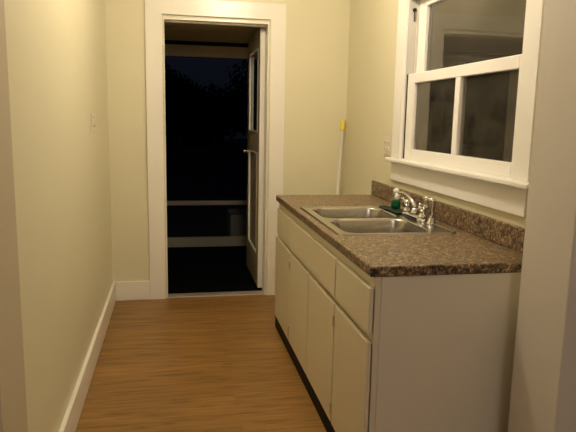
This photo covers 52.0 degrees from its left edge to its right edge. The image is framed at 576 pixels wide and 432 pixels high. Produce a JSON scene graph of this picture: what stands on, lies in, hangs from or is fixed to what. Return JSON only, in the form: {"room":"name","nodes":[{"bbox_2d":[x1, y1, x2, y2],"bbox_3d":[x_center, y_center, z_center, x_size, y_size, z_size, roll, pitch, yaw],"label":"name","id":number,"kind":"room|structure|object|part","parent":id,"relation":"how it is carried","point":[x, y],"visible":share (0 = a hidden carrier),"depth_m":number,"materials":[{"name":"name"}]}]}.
{"room":"kitchen","nodes":[
{"label":"kitchen","id":0,"kind":"room"},
{"bbox_2d":[4,0,112,431],"bbox_3d":[-1.114,-0.453,3.001,0.100,2.710,2.811,-1,9,-11],"label":"wall","id":1,"kind":"structure","parent":0,"point":[56,49],"depth_m":2.45,"materials":[{"name":"beige paint"}]},
{"bbox_2d":[59,282,115,431],"bbox_3d":[-1.080,0.809,3.220,0.021,0.150,2.811,-1,9,-11],"label":"baseboard","id":2,"kind":"structure","parent":1,"relation":"attached to","point":[74,409],"depth_m":3.09,"materials":[{"name":"white wood"}]},
{"bbox_2d":[91,114,95,134],"bbox_3d":[-1.148,-0.540,3.496,0.022,0.124,0.074,-1,9,-11],"label":"light switch","id":3,"kind":"object","parent":1,"relation":"attached to","point":[92,115],"visible":1,"depth_m":3.47,"materials":[{"name":"beige plastic"}]},
{"bbox_3d":[-1.155,-0.540,3.494,0.007,0.124,0.074,-1,9,-11],"label":"plate","id":4,"kind":"part","parent":3,"relation":"part of","materials":[{"name":"beige plastic"}]},
{"bbox_2d":[75,295,326,431],"bbox_3d":[0.111,1.178,1.766,5.200,0.060,6.395,-1,9,-11],"label":"floor","id":5,"kind":"structure","parent":0,"point":[214,363],"depth_m":3.31,"materials":[{"name":"laminate"}]},
{"bbox_2d":[336,120,344,194],"bbox_3d":[0.376,-0.035,4.570,0.037,1.405,0.460,3,10,12],"label":"mop","id":6,"kind":"object","parent":5,"relation":"on","point":[342,124],"visible":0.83,"depth_m":4.62,"materials":[{"name":"grey"}]},
{"bbox_2d":[275,203,520,431],"bbox_3d":[0.428,0.484,3.144,0.690,0.876,1.945,-1,9,-11],"label":"base cabinet","id":7,"kind":"object","parent":5,"relation":"on","point":[425,353],"visible":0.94,"depth_m":2.21,"materials":[{"name":"beige paint"}]},
{"bbox_3d":[-0.030,0.447,3.786,0.021,0.546,0.504,-1,9,-11],"label":"door","id":8,"kind":"part","parent":7,"relation":"part of","materials":[{"name":"beige paint"}]},
{"bbox_3d":[-0.021,0.066,3.713,0.021,0.170,0.422,-1,9,-11],"label":"drawer","id":9,"kind":"part","parent":7,"relation":"part of","materials":[{"name":"beige paint"}]},
{"bbox_3d":[0.064,0.529,3.302,0.021,0.546,0.468,-1,9,-11],"label":"door","id":10,"kind":"part","parent":7,"relation":"part of","materials":[{"name":"beige paint"}]},
{"bbox_3d":[0.157,0.609,2.826,0.021,0.546,0.487,-1,9,-11],"label":"door","id":11,"kind":"part","parent":7,"relation":"part of","materials":[{"name":"beige paint"}]},
{"bbox_3d":[0.127,0.487,3.086,0.021,0.876,1.945,-1,9,-11],"label":"frame","id":12,"kind":"part","parent":7,"relation":"part of","materials":[{"name":"beige paint"}]},
{"bbox_3d":[0.247,0.686,2.364,0.021,0.546,0.437,-1,9,-11],"label":"door","id":13,"kind":"part","parent":7,"relation":"part of","materials":[{"name":"beige paint"}]},
{"bbox_3d":[0.254,0.303,2.301,0.021,0.170,0.437,-1,9,-11],"label":"drawer","id":14,"kind":"part","parent":7,"relation":"part of","materials":[{"name":"beige paint"}]},
{"bbox_2d":[276,180,524,276],"bbox_3d":[0.441,-0.015,3.059,0.685,0.137,1.955,-1,9,-11],"label":"countertop","id":15,"kind":"structure","parent":7,"relation":"on","point":[481,244],"depth_m":2.43,"materials":[{"name":"brown stone"}]},
{"bbox_2d":[300,206,455,235],"bbox_3d":[0.421,0.094,3.066,0.570,0.171,0.846,-1,9,-11],"label":"sink","id":16,"kind":"object","parent":15,"relation":"in","point":[341,220],"visible":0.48,"depth_m":3.04,"materials":[{"name":"silver metal"}]},
{"bbox_3d":[0.355,0.064,3.248,0.414,0.168,0.360,-1,9,-11],"label":"bowl","id":17,"kind":"part","parent":16,"relation":"part of","materials":[{"name":"silver metal"}]},
{"bbox_3d":[0.429,0.128,2.867,0.414,0.168,0.374,-1,9,-11],"label":"bowl","id":18,"kind":"part","parent":16,"relation":"part of","materials":[{"name":"silver metal"}]},
{"bbox_2d":[379,205,402,213],"bbox_3d":[0.603,-0.037,3.340,0.103,0.011,0.297,-1,9,-11],"label":"cloth","id":19,"kind":"object","parent":16,"relation":"on","point":[389,208],"visible":0.75,"depth_m":3.32,"materials":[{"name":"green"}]},
{"bbox_2d":[391,188,400,208],"bbox_3d":[0.609,-0.100,3.329,0.051,0.116,0.064,-1,9,-11],"label":"soap bottle","id":20,"kind":"object","parent":19,"relation":"on","point":[395,203],"visible":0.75,"depth_m":3.31,"materials":[{"name":"green plastic"}]},
{"bbox_2d":[395,191,427,222],"bbox_3d":[0.647,-0.054,3.088,0.079,0.128,0.308,-1,9,-11],"label":"faucet","id":21,"kind":"object","parent":16,"relation":"on","point":[413,214],"visible":0.98,"depth_m":3.06,"materials":[{"name":"silver metal"}]},
{"bbox_3d":[0.641,-0.057,3.166,0.054,0.066,0.054,-1,9,-11],"label":"handle","id":22,"kind":"part","parent":21,"relation":"part of","materials":[{"name":"silver metal"}]},
{"bbox_3d":[0.636,-0.072,3.133,0.047,0.106,0.191,-2,10,-20],"label":"spout","id":23,"kind":"part","parent":21,"relation":"part of","materials":[{"name":"silver metal"}]},
{"bbox_3d":[0.679,-0.025,2.973,0.054,0.066,0.054,-1,9,-11],"label":"handle","id":24,"kind":"part","parent":21,"relation":"part of","materials":[{"name":"silver metal"}]},
{"bbox_2d":[423,196,436,224],"bbox_3d":[0.699,-0.028,2.905,0.071,0.139,0.055,-1,9,-11],"label":"sprayer","id":25,"kind":"object","parent":16,"relation":"on","point":[432,200],"visible":1,"depth_m":2.90,"materials":[{"name":"silver metal"}]},
{"bbox_3d":[0.635,0.640,2.217,0.640,0.876,0.016,-1,9,-11],"label":"panel","id":26,"kind":"part","parent":7,"relation":"part of","materials":[{"name":"white paint"}]},
{"bbox_2d":[167,246,261,293],"bbox_3d":[-0.584,0.519,5.856,3.200,0.088,2.005,-1,9,-11],"label":"floor","id":27,"kind":"structure","parent":0,"point":[218,268],"depth_m":5.59,"materials":[{"name":"black"}]},
{"bbox_2d":[167,236,246,247],"bbox_3d":[-0.741,0.285,6.656,3.100,0.109,0.040,-1,9,-11],"label":"trim","id":28,"kind":"structure","parent":27,"relation":"on","point":[213,241],"depth_m":6.60,"materials":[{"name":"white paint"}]},
{"bbox_2d":[167,200,246,204],"bbox_3d":[-0.732,-0.148,6.585,3.100,0.048,0.040,-1,9,-11],"label":"trim","id":29,"kind":"structure","parent":28,"relation":"on","point":[203,202],"depth_m":6.55,"materials":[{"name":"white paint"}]},
{"bbox_2d":[164,22,265,43],"bbox_3d":[-0.542,-1.744,5.505,3.200,0.051,2.005,-1,9,-11],"label":"ceiling","id":30,"kind":"structure","parent":0,"point":[172,31],"depth_m":5.64,"materials":[{"name":"beige wood"}]},
{"bbox_2d":[165,40,247,46],"bbox_3d":[-0.711,-1.826,6.372,3.100,0.085,0.035,-1,9,-11],"label":"trim","id":31,"kind":"structure","parent":30,"relation":"attached to","point":[166,41],"depth_m":6.32,"materials":[{"name":"brown"}]},
{"bbox_2d":[165,44,247,58],"bbox_3d":[-0.700,-1.751,6.322,3.100,0.118,0.080,-1,9,-11],"label":"trim","id":32,"kind":"structure","parent":31,"relation":"attached to","point":[174,50],"depth_m":6.25,"materials":[{"name":"beige paint"}]},
{"bbox_2d":[105,0,349,297],"bbox_3d":[-0.435,-0.702,4.604,2.046,2.710,0.119,-1,9,-11],"label":"wall","id":33,"kind":"structure","parent":0,"point":[317,31],"depth_m":4.55,"materials":[{"name":"beige paint"}]},
{"bbox_2d":[116,281,149,300],"bbox_3d":[-1.206,0.581,4.598,0.257,0.150,0.019,-1,9,-11],"label":"baseboard","id":34,"kind":"structure","parent":33,"relation":"attached to","point":[125,290],"depth_m":4.59,"materials":[{"name":"white wood"}]},
{"bbox_2d":[144,0,285,299],"bbox_3d":[-0.547,-0.473,4.548,1.043,2.271,0.022,-1,9,-11],"label":"trim","id":35,"kind":"structure","parent":33,"relation":"attached to","point":[154,9],"depth_m":4.48,"materials":[{"name":"white wood"}]},
{"bbox_2d":[163,16,268,297],"bbox_3d":[-0.561,-0.419,4.624,0.782,2.140,0.125,-1,9,-11],"label":"trim","id":36,"kind":"structure","parent":33,"relation":"attached to","point":[167,19],"depth_m":4.53,"materials":[{"name":"white wood"}]},
{"bbox_2d":[168,291,263,297],"bbox_3d":[-0.580,0.633,4.785,0.767,0.010,0.089,-1,9,-11],"label":"threshold","id":37,"kind":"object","parent":33,"relation":"attached to","point":[235,293],"depth_m":4.77,"materials":[{"name":"grey wood"}]},
{"bbox_2d":[243,28,264,287],"bbox_3d":[-0.302,-0.496,5.148,0.096,2.097,0.792,-1,9,-11],"label":"door","id":38,"kind":"structure","parent":33,"relation":"in","point":[256,43],"depth_m":5.06,"materials":[{"name":"beige paint"}]},
{"bbox_3d":[-0.308,-0.148,5.213,0.018,0.855,0.554,-1,9,-11],"label":"panel moulding","id":39,"kind":"part","parent":38,"relation":"part of","materials":[{"name":"white wood"}]},
{"bbox_3d":[-0.294,-0.149,5.216,0.016,0.855,0.554,-1,9,-11],"label":"panel","id":40,"kind":"part","parent":38,"relation":"part of","materials":[{"name":"beige paint"}]},
{"bbox_3d":[-0.290,-1.061,5.063,0.018,0.675,0.554,-1,9,-11],"label":"glass moulding","id":41,"kind":"part","parent":38,"relation":"part of","materials":[{"name":"white"}]},
{"bbox_3d":[-0.287,-0.498,5.158,0.044,2.097,0.778,-1,9,-11],"label":"frame","id":42,"kind":"part","parent":38,"relation":"part of","materials":[{"name":"beige paint"}]},
{"bbox_3d":[-0.278,-1.061,5.066,0.004,0.675,0.554,-1,9,-11],"label":"glass","id":43,"kind":"part","parent":38,"relation":"part of","materials":[{"name":"clear glass"}]},
{"bbox_2d":[0,0,575,431],"bbox_3d":[0.107,-0.215,1.699,5.000,2.710,0.250,-1,9,-11],"label":"wall","id":44,"kind":"structure","parent":0,"point":[543,389],"depth_m":1.84,"materials":[{"name":"beige paint"}]},
{"bbox_2d":[344,0,525,227],"bbox_3d":[0.787,-0.475,3.368,0.120,2.710,2.811,-1,9,-11],"label":"wall","id":45,"kind":"structure","parent":0,"point":[373,23],"depth_m":4.08,"materials":[{"name":"beige paint"}]},
{"bbox_2d":[383,136,390,155],"bbox_3d":[0.636,-0.452,3.807,0.010,0.118,0.116,-1,9,-11],"label":"wall outlet","id":46,"kind":"object","parent":45,"relation":"attached to","point":[387,140],"visible":1,"depth_m":3.79,"materials":[{"name":"beige plastic"}]},
{"bbox_2d":[371,180,524,252],"bbox_3d":[0.767,-0.038,3.119,0.021,0.099,1.955,-1,9,-11],"label":"backsplash","id":47,"kind":"structure","parent":45,"relation":"attached to","point":[511,236],"depth_m":2.71,"materials":[{"name":"brown stone"}]},
{"bbox_2d":[385,0,544,217],"bbox_3d":[0.845,-0.697,2.889,0.182,1.195,1.531,-1,9,-11],"label":"window","id":48,"kind":"structure","parent":45,"relation":"in","point":[466,71],"depth_m":2.83,"materials":[{"name":"white paint"}]},
{"bbox_3d":[0.891,-0.916,2.870,0.034,0.478,1.225,-1,9,-11],"label":"sash","id":49,"kind":"part","parent":48,"relation":"part of","materials":[{"name":"white paint"}]},
{"bbox_3d":[0.790,-0.536,3.181,0.003,0.378,0.512,-1,9,-11],"label":"pane","id":50,"kind":"part","parent":48,"relation":"part of","materials":[{"name":"clear glass"}]},
{"bbox_3d":[0.835,-0.491,2.931,0.034,0.496,1.225,-1,9,-11],"label":"sash","id":51,"kind":"part","parent":48,"relation":"part of","materials":[{"name":"white paint"}]},
{"bbox_3d":[0.898,-0.917,2.854,0.003,0.372,1.057,-1,9,-11],"label":"pane","id":52,"kind":"part","parent":48,"relation":"part of","materials":[{"name":"clear glass"}]},
{"bbox_3d":[0.895,-0.446,2.644,0.003,0.378,0.498,-1,9,-11],"label":"pane","id":53,"kind":"part","parent":48,"relation":"part of","materials":[{"name":"clear glass"}]},
{"label":"outside","id":54,"kind":"structure","parent":0,"visible":0},
{"bbox_2d":[166,138,246,236],"bbox_3d":[-2.494,-1.690,20.914,44.000,0.100,58.000,-1,9,-11],"label":"ground","id":55,"kind":"structure","parent":54,"point":[219,171],"depth_m":15.42,"materials":[{"name":"black"}]},
{"bbox_2d":[165,62,202,156],"bbox_3d":[-5.005,-4.525,25.101,2.800,4.072,3.306,-1,9,-11],"label":"tree","id":56,"kind":"object","parent":55,"relation":"on","point":[178,96],"visible":0.62,"depth_m":24.49,"materials":[{"name":"black plant"}]},
{"bbox_2d":[171,79,246,145],"bbox_3d":[-5.289,-6.296,36.993,5.520,4.483,5.451,-1,9,-11],"label":"tree","id":57,"kind":"object","parent":55,"relation":"on","point":[207,127],"visible":0.56,"depth_m":35.61,"materials":[{"name":"black plant"}]},
{"bbox_2d":[215,59,247,138],"bbox_3d":[-1.554,-5.127,27.691,3.474,4.561,3.752,2,9,5],"label":"tree","id":58,"kind":"object","parent":55,"relation":"on","point":[238,102],"visible":0.28,"depth_m":26.90,"materials":[{"name":"black plant"}]},
{"bbox_2d":[227,209,246,235],"bbox_3d":[-0.079,0.245,7.212,1.290,0.610,0.480,-1,9,-11],"label":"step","id":59,"kind":"structure","parent":55,"relation":"on","point":[236,218],"depth_m":6.86,"materials":[{"name":"grey concrete"}]}
]}

